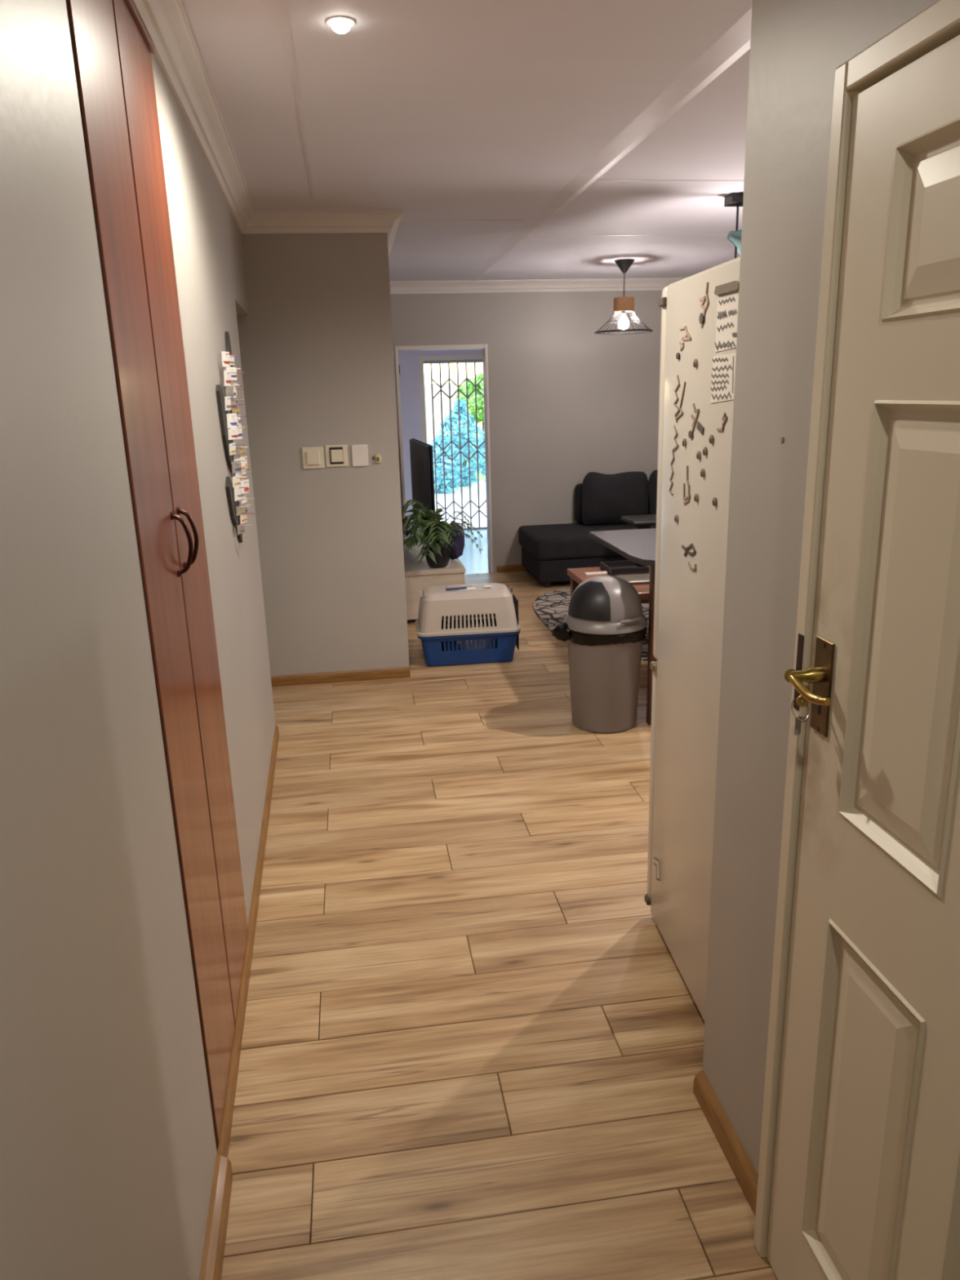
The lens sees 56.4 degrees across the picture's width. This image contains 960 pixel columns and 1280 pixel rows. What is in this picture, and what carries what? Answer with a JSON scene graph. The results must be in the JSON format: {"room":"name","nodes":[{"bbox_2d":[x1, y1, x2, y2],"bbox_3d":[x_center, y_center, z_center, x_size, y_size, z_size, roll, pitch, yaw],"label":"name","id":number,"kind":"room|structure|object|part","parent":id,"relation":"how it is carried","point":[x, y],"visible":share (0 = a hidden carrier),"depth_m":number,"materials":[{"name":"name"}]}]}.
{"room":"home hallway","nodes":[
{"label":"home hallway","id":0,"kind":"room"},
{"bbox_2d":[0,0,275,1279],"bbox_3d":[-0.765,-0.170,2.054,0.160,2.550,6.036,-4,16,-9],"label":"wall","id":1,"kind":"structure","parent":0,"point":[108,1146],"depth_m":1.23,"materials":[{"name":"grey paint"}]},
{"bbox_2d":[215,331,254,542],"bbox_3d":[-0.889,-0.749,3.308,0.069,0.770,0.640,-4,16,-9],"label":"wall organizer","id":2,"kind":"object","parent":1,"relation":"attached to","point":[231,429],"depth_m":3.17,"materials":[{"name":"white paper"}]},
{"bbox_2d":[199,724,279,1279],"bbox_3d":[-0.568,1.127,2.016,0.030,0.060,5.225,-4,16,-9],"label":"baseboard","id":3,"kind":"structure","parent":1,"relation":"attached to","point":[223,1148],"depth_m":2.07,"materials":[{"name":"brown wood"}]},
{"bbox_2d":[131,0,685,293],"bbox_3d":[1.495,-1.912,3.500,5.074,0.094,9.050,-4,16,-8],"label":"trim","id":4,"kind":"structure","parent":1,"relation":"attached to","point":[166,24],"depth_m":4.05,"materials":[{"name":"paint"}]},
{"bbox_2d":[236,232,408,675],"bbox_3d":[-1.601,-1.341,6.348,1.875,2.550,3.020,-4,16,-8],"label":"wall","id":5,"kind":"structure","parent":0,"point":[315,337],"depth_m":4.95,"materials":[{"name":"grey paint"}]},
{"bbox_2d":[302,446,324,468],"bbox_3d":[-0.922,-1.007,4.949,0.118,0.117,0.020,-4,16,-8],"label":"light switch","id":6,"kind":"object","parent":5,"relation":"attached to","point":[313,457],"visible":1,"depth_m":4.94,"materials":[{"name":"beige plastic"}]},
{"bbox_2d":[324,444,348,466],"bbox_3d":[-0.795,-1.021,4.963,0.120,0.118,0.022,-4,16,-8],"label":"light switch","id":7,"kind":"object","parent":5,"relation":"attached to","point":[336,455],"visible":1,"depth_m":4.96,"materials":[{"name":"beige plastic"}]},
{"bbox_2d":[271,666,410,687],"bbox_3d":[-1.337,0.252,5.235,1.857,0.064,0.014,-4,16,-8],"label":"baseboard","id":8,"kind":"structure","parent":5,"relation":"attached to","point":[400,672],"depth_m":5.30,"materials":[{"name":"brown wood"}]},
{"bbox_2d":[351,444,368,466],"bbox_3d":[-0.669,-1.028,4.987,0.088,0.118,0.010,-4,16,-8],"label":"blank plate","id":9,"kind":"object","parent":5,"relation":"attached to","point":[359,452],"visible":1,"depth_m":4.98,"materials":[{"name":"white plastic"}]},
{"bbox_2d":[372,453,381,462],"bbox_3d":[-0.578,-1.014,4.999,0.048,0.050,0.020,-4,16,-8],"label":"bracket","id":10,"kind":"object","parent":5,"relation":"attached to","point":[378,459],"visible":1,"depth_m":5.00,"materials":[{"name":"beige plastic"}]},
{"bbox_2d":[398,349,482,532],"bbox_3d":[-0.574,-2.570,10.661,4.400,2.550,0.140,-4,16,-8],"label":"wall","id":11,"kind":"structure","parent":0,"point":[410,383],"depth_m":10.48,"materials":[{"name":"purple paint"}]},
{"bbox_2d":[418,354,482,443],"bbox_3d":[-0.167,-2.334,10.703,1.035,2.050,0.019,-4,16,-8],"label":"trim","id":12,"kind":"structure","parent":11,"relation":"attached to","point":[421,358],"depth_m":10.44,"materials":[{"name":"white paint"}]},
{"bbox_2d":[423,359,487,529],"bbox_3d":[-0.176,-2.328,10.777,0.927,1.999,0.040,-4,16,-8],"label":"security gate","id":13,"kind":"object","parent":11,"relation":"attached to","point":[474,361],"visible":0.76,"depth_m":10.73,"materials":[{"name":"grey metal"}]},
{"bbox_2d":[407,528,490,573],"bbox_3d":[-0.343,-0.958,9.719,4.400,0.058,2.848,-4,16,-8],"label":"floor","id":14,"kind":"structure","parent":0,"point":[474,562],"depth_m":9.38,"materials":[{"name":"tile"}]},
{"bbox_2d":[181,0,752,280],"bbox_3d":[0.932,-1.964,3.427,6.400,0.086,9.200,-4,16,-8],"label":"ceiling","id":15,"kind":"structure","parent":0,"point":[513,140],"depth_m":3.13,"materials":[{"name":"paint"}]},
{"bbox_2d":[326,15,355,33],"bbox_3d":[-0.352,-1.552,2.267,0.072,0.025,0.072,-4,16,-8],"label":"recessed light","id":16,"kind":"object","parent":15,"relation":"in","point":[340,24],"visible":1,"depth_m":2.25,"materials":[{"name":"white plastic"}]},
{"bbox_3d":[-0.352,-1.551,2.267,0.050,0.023,0.050,-4,16,-8],"label":"bulb","id":17,"kind":"part","parent":16,"relation":"part of","materials":[{"name":"white"}]},
{"bbox_2d":[594,258,653,334],"bbox_3d":[1.084,-2.584,6.737,0.440,0.512,0.440,-4,16,-8],"label":"pendant lamp","id":18,"kind":"object","parent":15,"relation":"hanging from","point":[624,304],"visible":1,"depth_m":6.70,"materials":[{"name":"brown metal"}]},
{"bbox_3d":[1.089,-2.414,6.785,0.430,0.150,0.428,-4,16,-8],"label":"lamp shade","id":19,"kind":"part","parent":18,"relation":"part of","materials":[{"name":"metal"}]},
{"bbox_3d":[1.089,-2.414,6.785,0.084,0.115,0.084,-4,16,-8],"label":"bulb","id":20,"kind":"part","parent":18,"relation":"part of","materials":[{"name":"white glass"}]},
{"bbox_2d":[724,192,743,258],"bbox_3d":[1.308,-1.886,4.593,0.216,0.720,0.173,2,16,13],"label":"pendant","id":21,"kind":"object","parent":15,"relation":"hanging from","point":[735,199],"visible":0.38,"depth_m":4.50,"materials":[{"name":"teal paint"}]},
{"bbox_3d":[1.325,-2.020,4.540,0.144,0.164,0.170,-4,16,-8],"label":"lamp shade","id":22,"kind":"part","parent":21,"relation":"part of","materials":[{"name":"teal glass"}]},
{"bbox_3d":[1.304,-1.861,4.580,0.011,0.680,0.011,2,16,14],"label":"stem","id":23,"kind":"part","parent":21,"relation":"part of","materials":[{"name":"metal"}]},
{"bbox_2d":[216,570,777,1279],"bbox_3d":[0.962,0.573,4.074,6.300,0.060,9.100,-4,16,-8],"label":"floor","id":24,"kind":"structure","parent":0,"point":[472,1048],"depth_m":2.47,"materials":[{"name":"brown wood"}]},
{"bbox_2d":[65,0,248,1144],"bbox_3d":[-0.733,-0.162,2.023,0.193,2.548,0.846,-4,16,-9],"label":"closet door","id":25,"kind":"structure","parent":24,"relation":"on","point":[112,47],"depth_m":1.90,"materials":[{"name":"brown wood"}]},
{"bbox_3d":[-0.715,-1.288,1.719,0.030,0.014,0.842,-4,16,-9],"label":"crown rail","id":26,"kind":"part","parent":25,"relation":"part of","materials":[{"name":"brown wood"}]},
{"bbox_3d":[-0.720,-0.191,2.228,0.022,2.370,0.437,-4,16,-9],"label":"door","id":27,"kind":"part","parent":25,"relation":"part of","materials":[{"name":"brown wood"}]},
{"bbox_3d":[-0.649,-0.209,1.957,0.041,0.144,0.018,-4,16,-9],"label":"handle","id":28,"kind":"part","parent":25,"relation":"part of","materials":[{"name":"brown metal"}]},
{"bbox_3d":[-0.664,-0.233,2.044,0.041,0.144,0.018,-4,16,-9],"label":"handle","id":29,"kind":"part","parent":25,"relation":"part of","materials":[{"name":"brown metal"}]},
{"bbox_2d":[403,537,465,623],"bbox_3d":[-0.452,-0.521,7.306,0.503,0.395,1.550,-4,16,-8],"label":"tv console","id":30,"kind":"object","parent":24,"relation":"on","point":[420,576],"visible":0.3,"depth_m":6.56,"materials":[{"name":"beige wood"}]},
{"bbox_2d":[409,438,435,556],"bbox_3d":[-0.463,-1.171,7.279,0.192,0.868,1.240,-4,16,-10],"label":"television","id":31,"kind":"object","parent":30,"relation":"on","point":[421,455],"visible":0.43,"depth_m":7.00,"materials":[{"name":"black plastic"}]},
{"bbox_3d":[-0.358,-0.321,6.588,0.465,0.330,0.022,-4,16,-8],"label":"panel","id":32,"kind":"part","parent":30,"relation":"part of","materials":[{"name":"white wood"}]},
{"bbox_2d":[401,499,483,568],"bbox_3d":[-0.305,-0.757,6.473,0.640,0.497,0.494,-1,16,3],"label":"potted fern","id":33,"kind":"object","parent":30,"relation":"on","point":[437,553],"visible":0.97,"depth_m":6.44,"materials":[{"name":"plant"}]},
{"bbox_2d":[425,543,449,568],"bbox_3d":[-0.313,-0.624,6.613,0.180,0.165,0.180,-4,16,-8],"label":"pot","id":34,"kind":"object","parent":33,"relation":"attached to","point":[442,561],"depth_m":6.55,"materials":[{"name":"black ceramic"}]},
{"bbox_2d":[444,520,464,559],"bbox_3d":[-0.197,-0.759,6.824,0.162,0.304,0.180,-4,16,-8],"label":"cloth bundle","id":35,"kind":"object","parent":30,"relation":"on","point":[458,550],"visible":0.65,"depth_m":6.76,"materials":[{"name":"purple fabric"}]},
{"bbox_3d":[-0.152,-0.405,6.848,0.018,0.310,0.500,-4,16,-8],"label":"door","id":36,"kind":"part","parent":30,"relation":"part of","materials":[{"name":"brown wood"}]},
{"bbox_2d":[414,582,520,666],"bbox_3d":[-0.083,-0.110,5.657,0.644,0.466,0.392,-3,16,-6],"label":"pet carrier","id":37,"kind":"object","parent":24,"relation":"on","point":[438,636],"visible":1,"depth_m":5.50,"materials":[{"name":"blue plastic"}]},
{"bbox_3d":[-0.129,-0.340,5.631,0.170,0.006,0.038,-3,16,-6],"label":"carry handle","id":38,"kind":"part","parent":37,"relation":"part of","materials":[{"name":"beige plastic"}]},
{"bbox_2d":[457,586,475,590],"bbox_3d":[-0.083,-0.318,5.553,0.110,0.002,0.070,-4,16,-8],"label":"paper slip","id":39,"kind":"object","parent":37,"relation":"on","point":[468,588],"visible":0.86,"depth_m":5.54,"materials":[{"name":"white paper"}]},
{"bbox_2d":[445,586,466,591],"bbox_3d":[-0.145,-0.317,5.523,0.136,0.014,0.012,-6,16,-14],"label":"pen","id":40,"kind":"object","parent":39,"relation":"on","point":[462,588],"visible":1,"depth_m":5.52,"materials":[{"name":"blue plastic"}]},
{"bbox_2d":[417,617,519,666],"bbox_3d":[-0.080,0.012,5.691,0.640,0.201,0.388,-3,16,-6],"label":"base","id":41,"kind":"object","parent":37,"relation":"on","point":[439,648],"depth_m":5.53,"materials":[{"name":"blue plastic"}]},
{"bbox_2d":[455,622,496,649],"bbox_3d":[-0.026,0.002,5.654,0.260,0.224,0.161,-4,16,-8],"label":"folded cloth","id":42,"kind":"object","parent":37,"relation":"in","point":[467,641],"visible":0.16,"depth_m":5.59,"materials":[{"name":"grey fabric"}]},
{"bbox_3d":[0.228,-0.116,5.691,0.005,0.322,0.220,-3,16,-6],"label":"wire door","id":43,"kind":"part","parent":37,"relation":"part of","materials":[{"name":"black metal"}]},
{"bbox_2d":[518,469,657,587],"bbox_3d":[1.867,-1.081,8.056,2.950,0.943,0.845,-4,16,-8],"label":"sofa","id":44,"kind":"object","parent":24,"relation":"on","point":[602,500],"visible":0.34,"depth_m":7.97,"materials":[{"name":"black fabric"}]},
{"bbox_2d":[518,523,636,559],"bbox_3d":[0.916,-0.894,7.963,1.020,0.185,0.845,-4,16,-8],"label":"cushion","id":45,"kind":"object","parent":44,"relation":"on","point":[566,541],"depth_m":7.60,"materials":[{"name":"black fabric"}]},
{"bbox_3d":[2.077,-1.326,8.366,2.420,0.363,0.185,-4,16,-8],"label":"frame","id":46,"kind":"part","parent":44,"relation":"part of","materials":[{"name":"black fabric"}]},
{"bbox_2d":[582,471,648,524],"bbox_3d":[1.225,-1.276,8.104,0.629,0.496,0.277,-4,16,-8],"label":"cushion","id":47,"kind":"object","parent":44,"relation":"on","point":[606,498],"depth_m":8.00,"materials":[{"name":"black fabric"}]},
{"bbox_2d":[648,469,657,514],"bbox_3d":[1.846,-1.333,8.184,0.628,0.524,0.278,-4,16,-8],"label":"cushion","id":48,"kind":"object","parent":44,"relation":"on","point":[652,482],"depth_m":8.11,"materials":[{"name":"black fabric"}]},
{"bbox_2d":[533,588,648,660],"bbox_3d":[1.284,-0.178,6.609,1.660,0.011,2.200,-4,16,-8],"label":"rug","id":49,"kind":"object","parent":24,"relation":"on","point":[551,607],"visible":0.23,"depth_m":6.84,"materials":[{"name":"grey fabric"}]},
{"bbox_2d":[567,565,649,599],"bbox_3d":[1.135,-0.199,5.858,0.950,0.438,0.860,-4,16,-8],"label":"coffee table","id":50,"kind":"object","parent":49,"relation":"on","point":[577,575],"visible":0.15,"depth_m":5.91,"materials":[{"name":"brown wood"}]},
{"bbox_3d":[0.660,-0.248,6.171,0.060,0.393,0.060,-4,16,-8],"label":"leg","id":51,"kind":"part","parent":50,"relation":"part of","materials":[{"name":"red wood"}]},
{"bbox_2d":[584,570,607,575],"bbox_3d":[0.768,-0.443,5.920,0.150,0.018,0.036,-5,16,-10],"label":"remote control","id":52,"kind":"object","parent":50,"relation":"on","point":[604,571],"visible":1,"depth_m":5.91,"materials":[{"name":"white plastic"}]},
{"bbox_2d":[600,560,649,575],"bbox_3d":[0.969,-0.485,6.002,0.260,0.045,0.260,-4,16,-8],"label":"tray","id":53,"kind":"object","parent":50,"relation":"on","point":[615,567],"visible":0.9,"depth_m":5.92,"materials":[{"name":"black plastic"}]},
{"bbox_2d":[614,573,649,584],"bbox_3d":[1.030,-0.390,5.698,0.290,0.020,0.220,-4,16,-8],"label":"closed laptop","id":54,"kind":"object","parent":50,"relation":"on","point":[634,579],"visible":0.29,"depth_m":5.67,"materials":[{"name":"grey metal"}]},
{"bbox_2d":[621,514,656,603],"bbox_3d":[1.562,-0.662,7.095,0.900,0.645,0.340,-4,16,-8],"label":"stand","id":55,"kind":"object","parent":49,"relation":"on","point":[641,522],"visible":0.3,"depth_m":6.92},
{"bbox_2d":[551,576,647,733],"bbox_3d":[0.611,0.056,4.457,0.432,0.750,0.412,6,17,24],"label":"bin","id":56,"kind":"object","parent":24,"relation":"on","point":[604,627],"visible":1,"depth_m":4.31,"materials":[{"name":"grey plastic"}]},
{"bbox_2d":[588,528,657,724],"bbox_3d":[1.478,-0.121,4.797,1.600,0.862,0.964,-4,16,-8],"label":"bar table","id":57,"kind":"object","parent":24,"relation":"on","point":[637,546],"visible":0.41,"depth_m":4.47,"materials":[{"name":"grey laminate"}]},
{"bbox_3d":[1.089,0.005,4.435,0.520,0.834,0.040,-4,16,-8],"label":"leg panel","id":58,"kind":"part","parent":57,"relation":"part of","materials":[{"name":"red wood"}]},
{"bbox_2d":[644,256,740,1021],"bbox_3d":[0.830,0.040,2.357,0.608,1.895,0.640,-3,16,-5],"label":"fridge","id":59,"kind":"object","parent":24,"relation":"on","point":[689,604],"visible":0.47,"depth_m":2.30,"materials":[{"name":"beige metal"}]},
{"bbox_3d":[0.820,0.441,2.773,0.596,0.810,0.051,-3,16,-5],"label":"door","id":60,"kind":"part","parent":59,"relation":"part of","materials":[{"name":"beige ceramic"}]},
{"bbox_2d":[653,856,660,881],"bbox_3d":[0.536,0.693,2.711,0.001,0.087,0.081,-3,16,-5],"label":"sticker","id":61,"kind":"object","parent":59,"relation":"attached to","point":[656,861],"visible":1,"depth_m":2.71,"materials":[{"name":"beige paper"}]},
{"bbox_3d":[0.795,-0.453,2.525,0.596,1.033,0.051,-3,16,-5],"label":"door","id":62,"kind":"part","parent":59,"relation":"part of","materials":[{"name":"beige ceramic"}]},
{"bbox_2d":[668,425,678,495],"bbox_3d":[0.506,-0.468,2.336,0.003,0.181,0.063,-3,16,-5],"label":"magnet","id":63,"kind":"object","parent":59,"relation":"attached to","point":[674,426],"visible":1,"depth_m":2.34},
{"bbox_2d":[674,514,678,522],"bbox_3d":[0.512,-0.317,2.335,0.007,0.020,0.016,-3,16,-5],"label":"magnet","id":64,"kind":"object","parent":59,"relation":"attached to","point":[676,518],"visible":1,"depth_m":2.33},
{"bbox_2d":[673,374,685,422],"bbox_3d":[0.504,-0.610,2.264,0.003,0.117,0.085,-3,16,-5],"label":"magnet","id":65,"kind":"object","parent":59,"relation":"attached to","point":[679,408],"visible":1,"depth_m":2.27},
{"bbox_2d":[675,325,691,359],"bbox_3d":[0.502,-0.733,2.206,0.005,0.076,0.104,-3,16,-4],"label":"magnet","id":66,"kind":"object","parent":59,"relation":"attached to","point":[677,354],"visible":1,"depth_m":2.21},
{"bbox_2d":[682,438,686,446],"bbox_3d":[0.510,-0.494,2.239,0.007,0.020,0.016,-3,16,-5],"label":"magnet","id":67,"kind":"object","parent":59,"relation":"attached to","point":[684,441],"visible":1,"depth_m":2.23},
{"bbox_2d":[683,465,690,504],"bbox_3d":[0.518,-0.386,2.240,0.003,0.098,0.053,-3,16,-5],"label":"magnet","id":68,"kind":"object","parent":59,"relation":"attached to","point":[688,496],"visible":1,"depth_m":2.23},
{"bbox_2d":[681,543,696,556],"bbox_3d":[0.525,-0.226,2.252,0.003,0.042,0.106,-3,16,-5],"label":"magnet","id":69,"kind":"object","parent":59,"relation":"attached to","point":[691,545],"visible":1,"depth_m":2.24},
{"bbox_2d":[688,561,696,570],"bbox_3d":[0.529,-0.184,2.232,0.003,0.021,0.056,-3,16,-5],"label":"magnet","id":70,"kind":"object","parent":59,"relation":"attached to","point":[689,564],"visible":1,"depth_m":2.22},
{"bbox_2d":[688,403,699,438],"bbox_3d":[0.516,-0.528,2.160,0.005,0.083,0.063,-3,16,-5],"label":"magnet","id":71,"kind":"object","parent":59,"relation":"attached to","point":[691,433],"visible":1,"depth_m":2.16},
{"bbox_2d":[693,359,697,367],"bbox_3d":[0.511,-0.658,2.126,0.007,0.020,0.016,-3,16,-5],"label":"magnet","id":72,"kind":"object","parent":59,"relation":"attached to","point":[695,362],"visible":1,"depth_m":2.12},
{"bbox_2d":[693,493,698,502],"bbox_3d":[0.524,-0.345,2.170,0.007,0.020,0.016,-3,16,-5],"label":"magnet","id":73,"kind":"object","parent":59,"relation":"attached to","point":[696,496],"visible":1,"depth_m":2.17},
{"bbox_2d":[696,450,701,459],"bbox_3d":[0.521,-0.441,2.137,0.007,0.020,0.016,-3,16,-5],"label":"magnet","id":74,"kind":"object","parent":59,"relation":"attached to","point":[699,454],"visible":1,"depth_m":2.13},
{"bbox_2d":[696,421,704,435],"bbox_3d":[0.522,-0.502,2.119,0.003,0.030,0.045,-3,16,-4],"label":"magnet","id":75,"kind":"object","parent":59,"relation":"attached to","point":[700,427],"visible":1,"depth_m":2.12},
{"bbox_2d":[700,468,705,477],"bbox_3d":[0.526,-0.395,2.115,0.007,0.020,0.016,-3,16,-5],"label":"magnet","id":76,"kind":"object","parent":59,"relation":"attached to","point":[702,472],"visible":1,"depth_m":2.11},
{"bbox_2d":[698,282,709,328],"bbox_3d":[0.513,-0.767,2.053,0.005,0.097,0.063,-3,16,-5],"label":"magnet","id":77,"kind":"object","parent":59,"relation":"attached to","point":[701,319],"visible":1,"depth_m":2.05},
{"bbox_2d":[702,446,706,455],"bbox_3d":[0.525,-0.441,2.091,0.007,0.020,0.016,-3,16,-5],"label":"magnet","id":78,"kind":"object","parent":59,"relation":"attached to","point":[704,450],"visible":1,"depth_m":2.09},
{"bbox_2d":[708,435,713,444],"bbox_3d":[0.528,-0.459,2.045,0.007,0.020,0.016,-3,16,-5],"label":"magnet","id":79,"kind":"object","parent":59,"relation":"attached to","point":[711,437],"visible":1,"depth_m":2.04},
{"bbox_2d":[711,497,716,506],"bbox_3d":[0.535,-0.316,2.045,0.007,0.020,0.016,-3,16,-5],"label":"magnet","id":80,"kind":"object","parent":59,"relation":"attached to","point":[714,499],"visible":1,"depth_m":2.04},
{"bbox_2d":[716,412,727,431],"bbox_3d":[0.535,-0.482,1.976,0.003,0.042,0.057,-3,16,-5],"label":"magnet","id":81,"kind":"object","parent":59,"relation":"attached to","point":[724,419],"visible":1,"depth_m":1.97},
{"bbox_2d":[710,352,736,403],"bbox_3d":[0.532,-0.571,1.958,0.002,0.104,0.151,-3,16,-5],"label":"sheet","id":82,"kind":"object","parent":59,"relation":"attached to","point":[722,388],"visible":1,"depth_m":1.95,"materials":[{"name":"white paper"}]},
{"bbox_2d":[714,295,738,351],"bbox_3d":[0.530,-0.679,1.919,0.002,0.110,0.140,-3,16,-5],"label":"sheet","id":83,"kind":"object","parent":59,"relation":"attached to","point":[727,308],"visible":0.99,"depth_m":1.92,"materials":[{"name":"white paper"}]},
{"bbox_2d":[714,280,739,295],"bbox_3d":[0.525,-0.748,1.902,0.006,0.020,0.146,-3,16,-5],"label":"bar","id":84,"kind":"object","parent":59,"relation":"attached to","point":[733,286],"visible":0.87,"depth_m":1.90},
{"bbox_2d":[390,290,662,572],"bbox_3d":[1.229,-1.954,8.262,4.545,2.550,0.140,-4,16,-8],"label":"wall","id":85,"kind":"structure","parent":0,"point":[568,402],"depth_m":8.04,"materials":[{"name":"grey paint"}]},
{"bbox_2d":[394,344,493,573],"bbox_3d":[-0.319,-1.604,8.124,0.812,2.035,0.162,-4,16,-8],"label":"door frame","id":86,"kind":"structure","parent":85,"relation":"in","point":[484,347],"depth_m":7.98,"materials":[{"name":"white wood"}]},
{"bbox_2d":[497,564,527,572],"bbox_3d":[1.791,-0.771,8.590,3.300,0.064,0.014,-4,16,-8],"label":"baseboard","id":87,"kind":"structure","parent":85,"relation":"attached to","point":[517,567],"depth_m":8.38,"materials":[{"name":"brown wood"}]},
{"bbox_2d":[702,0,937,1174],"bbox_3d":[0.734,0.196,0.583,0.096,2.550,2.600,-4,16,-8],"label":"wall","id":88,"kind":"structure","parent":0,"point":[797,46],"depth_m":1.62,"materials":[{"name":"grey paint"}]},
{"bbox_2d":[693,1071,758,1215],"bbox_3d":[0.551,1.110,1.963,0.022,0.060,0.385,-4,16,-8],"label":"baseboard","id":89,"kind":"structure","parent":88,"relation":"attached to","point":[736,1156],"depth_m":1.97,"materials":[{"name":"brown wood"}]},
{"bbox_2d":[779,435,784,443],"bbox_3d":[0.521,-0.346,1.545,0.002,0.014,0.014,-4,16,-8],"label":"plug","id":90,"kind":"object","parent":88,"relation":"attached to","point":[782,438],"visible":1,"depth_m":1.54,"materials":[{"name":"beige plastic"}]},
{"bbox_2d":[753,0,959,1279],"bbox_3d":[0.607,0.320,1.081,0.157,2.052,0.882,-4,16,-8],"label":"door","id":91,"kind":"structure","parent":88,"relation":"in","point":[859,1171],"depth_m":1.23,"materials":[{"name":"beige paint"}]},
{"bbox_3d":[0.510,0.052,1.432,0.002,0.125,0.016,-4,16,-8],"label":"strike plate","id":92,"kind":"part","parent":91,"relation":"part of","materials":[{"name":"metal"}]},
{"bbox_2d":[791,695,809,734],"bbox_3d":[0.504,0.117,1.388,0.044,0.067,0.026,-4,16,-8],"label":"key","id":93,"kind":"object","parent":91,"relation":"hanging from","point":[798,720],"visible":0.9,"depth_m":1.38,"materials":[{"name":"metal"}]},
{"bbox_3d":[0.503,0.069,1.340,0.053,0.035,0.102,-4,16,-8],"label":"lever","id":94,"kind":"part","parent":91,"relation":"part of","materials":[{"name":"gold metal"}]},
{"bbox_3d":[0.527,0.072,1.379,0.004,0.150,0.050,-4,16,-8],"label":"handle plate","id":95,"kind":"part","parent":91,"relation":"part of","materials":[{"name":"gold metal"}]},
{"bbox_3d":[0.580,0.768,1.373,0.017,0.623,0.243,-4,16,-8],"label":"panel","id":96,"kind":"part","parent":91,"relation":"part of","materials":[{"name":"beige paint"}]},
{"bbox_3d":[0.558,0.002,1.160,0.017,0.604,0.243,-4,16,-8],"label":"panel","id":97,"kind":"part","parent":91,"relation":"part of","materials":[{"name":"beige paint"}]},
{"bbox_3d":[0.544,-0.483,1.025,0.017,0.208,0.243,-4,16,-8],"label":"panel","id":98,"kind":"part","parent":91,"relation":"part of","materials":[{"name":"beige paint"}]},
{"bbox_3d":[0.628,0.855,1.057,0.017,0.623,0.240,-4,16,-8],"label":"panel","id":99,"kind":"part","parent":91,"relation":"part of","materials":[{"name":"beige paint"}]},
{"label":"outside","id":100,"kind":"structure","parent":0,"visible":0},
{"bbox_2d":[457,431,485,480],"bbox_3d":[-2.090,-5.962,28.017,28.000,0.070,22.800,-4,16,-8],"label":"lawn","id":101,"kind":"structure","parent":100,"point":[481,477],"depth_m":19.32,"materials":[{"name":"white"}]},
{"bbox_2d":[424,382,456,475],"bbox_3d":[-4.456,-3.770,16.851,8.100,1.840,0.220,-4,16,-8],"label":"wall","id":102,"kind":"structure","parent":101,"relation":"on","point":[437,401],"depth_m":17.10,"materials":[{"name":"paint"}]},
{"bbox_2d":[456,370,484,453],"bbox_3d":[0.052,-5.936,23.481,2.005,2.193,2.052,-4,16,-8],"label":"tree","id":103,"kind":"object","parent":101,"relation":"on","point":[480,402],"visible":0.26,"depth_m":23.00,"materials":[{"name":"green plant"}]},
{"bbox_3d":[0.111,-5.686,23.605,0.138,1.641,0.160,-4,16,-8],"label":"stem","id":104,"kind":"part","parent":103,"relation":"part of","materials":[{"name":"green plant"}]},
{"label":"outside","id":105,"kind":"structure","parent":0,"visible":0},
{"bbox_2d":[434,480,486,528],"bbox_3d":[-0.004,-2.178,14.176,20.000,0.080,6.200,-4,16,-8],"label":"floor","id":106,"kind":"structure","parent":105,"point":[465,489],"depth_m":13.87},
{"bbox_2d":[426,434,468,493],"bbox_3d":[-0.637,-2.971,15.231,0.806,1.040,0.894,7,18,30],"label":"shrub","id":107,"kind":"object","parent":106,"relation":"on","point":[439,468],"visible":0.55,"depth_m":15.09,"materials":[{"name":"blue plant"}]},
{"bbox_3d":[-0.636,-2.881,15.243,0.235,0.764,0.235,6,17,25],"label":"stem","id":108,"kind":"part","parent":107,"relation":"part of","materials":[{"name":"blue plant"}]},
{"bbox_2d":[437,398,484,485],"bbox_3d":[-0.338,-3.561,16.220,0.936,1.591,1.016,-4,16,-8],"label":"shrub","id":109,"kind":"object","parent":106,"relation":"on","point":[463,411],"visible":0.46,"depth_m":16.02,"materials":[{"name":"blue plant"}]},
{"bbox_3d":[-0.328,-3.398,16.247,0.245,1.203,0.246,6,17,25],"label":"stem","id":110,"kind":"part","parent":109,"relation":"part of","materials":[{"name":"blue plant"}]},
{"bbox_2d":[475,435,485,481],"bbox_3d":[0.390,-3.246,15.411,0.974,1.400,0.953,-4,16,-8],"label":"shrub","id":111,"kind":"object","parent":106,"relation":"on","point":[482,463],"visible":0.05,"depth_m":15.37,"materials":[{"name":"blue plant"}]}
]}

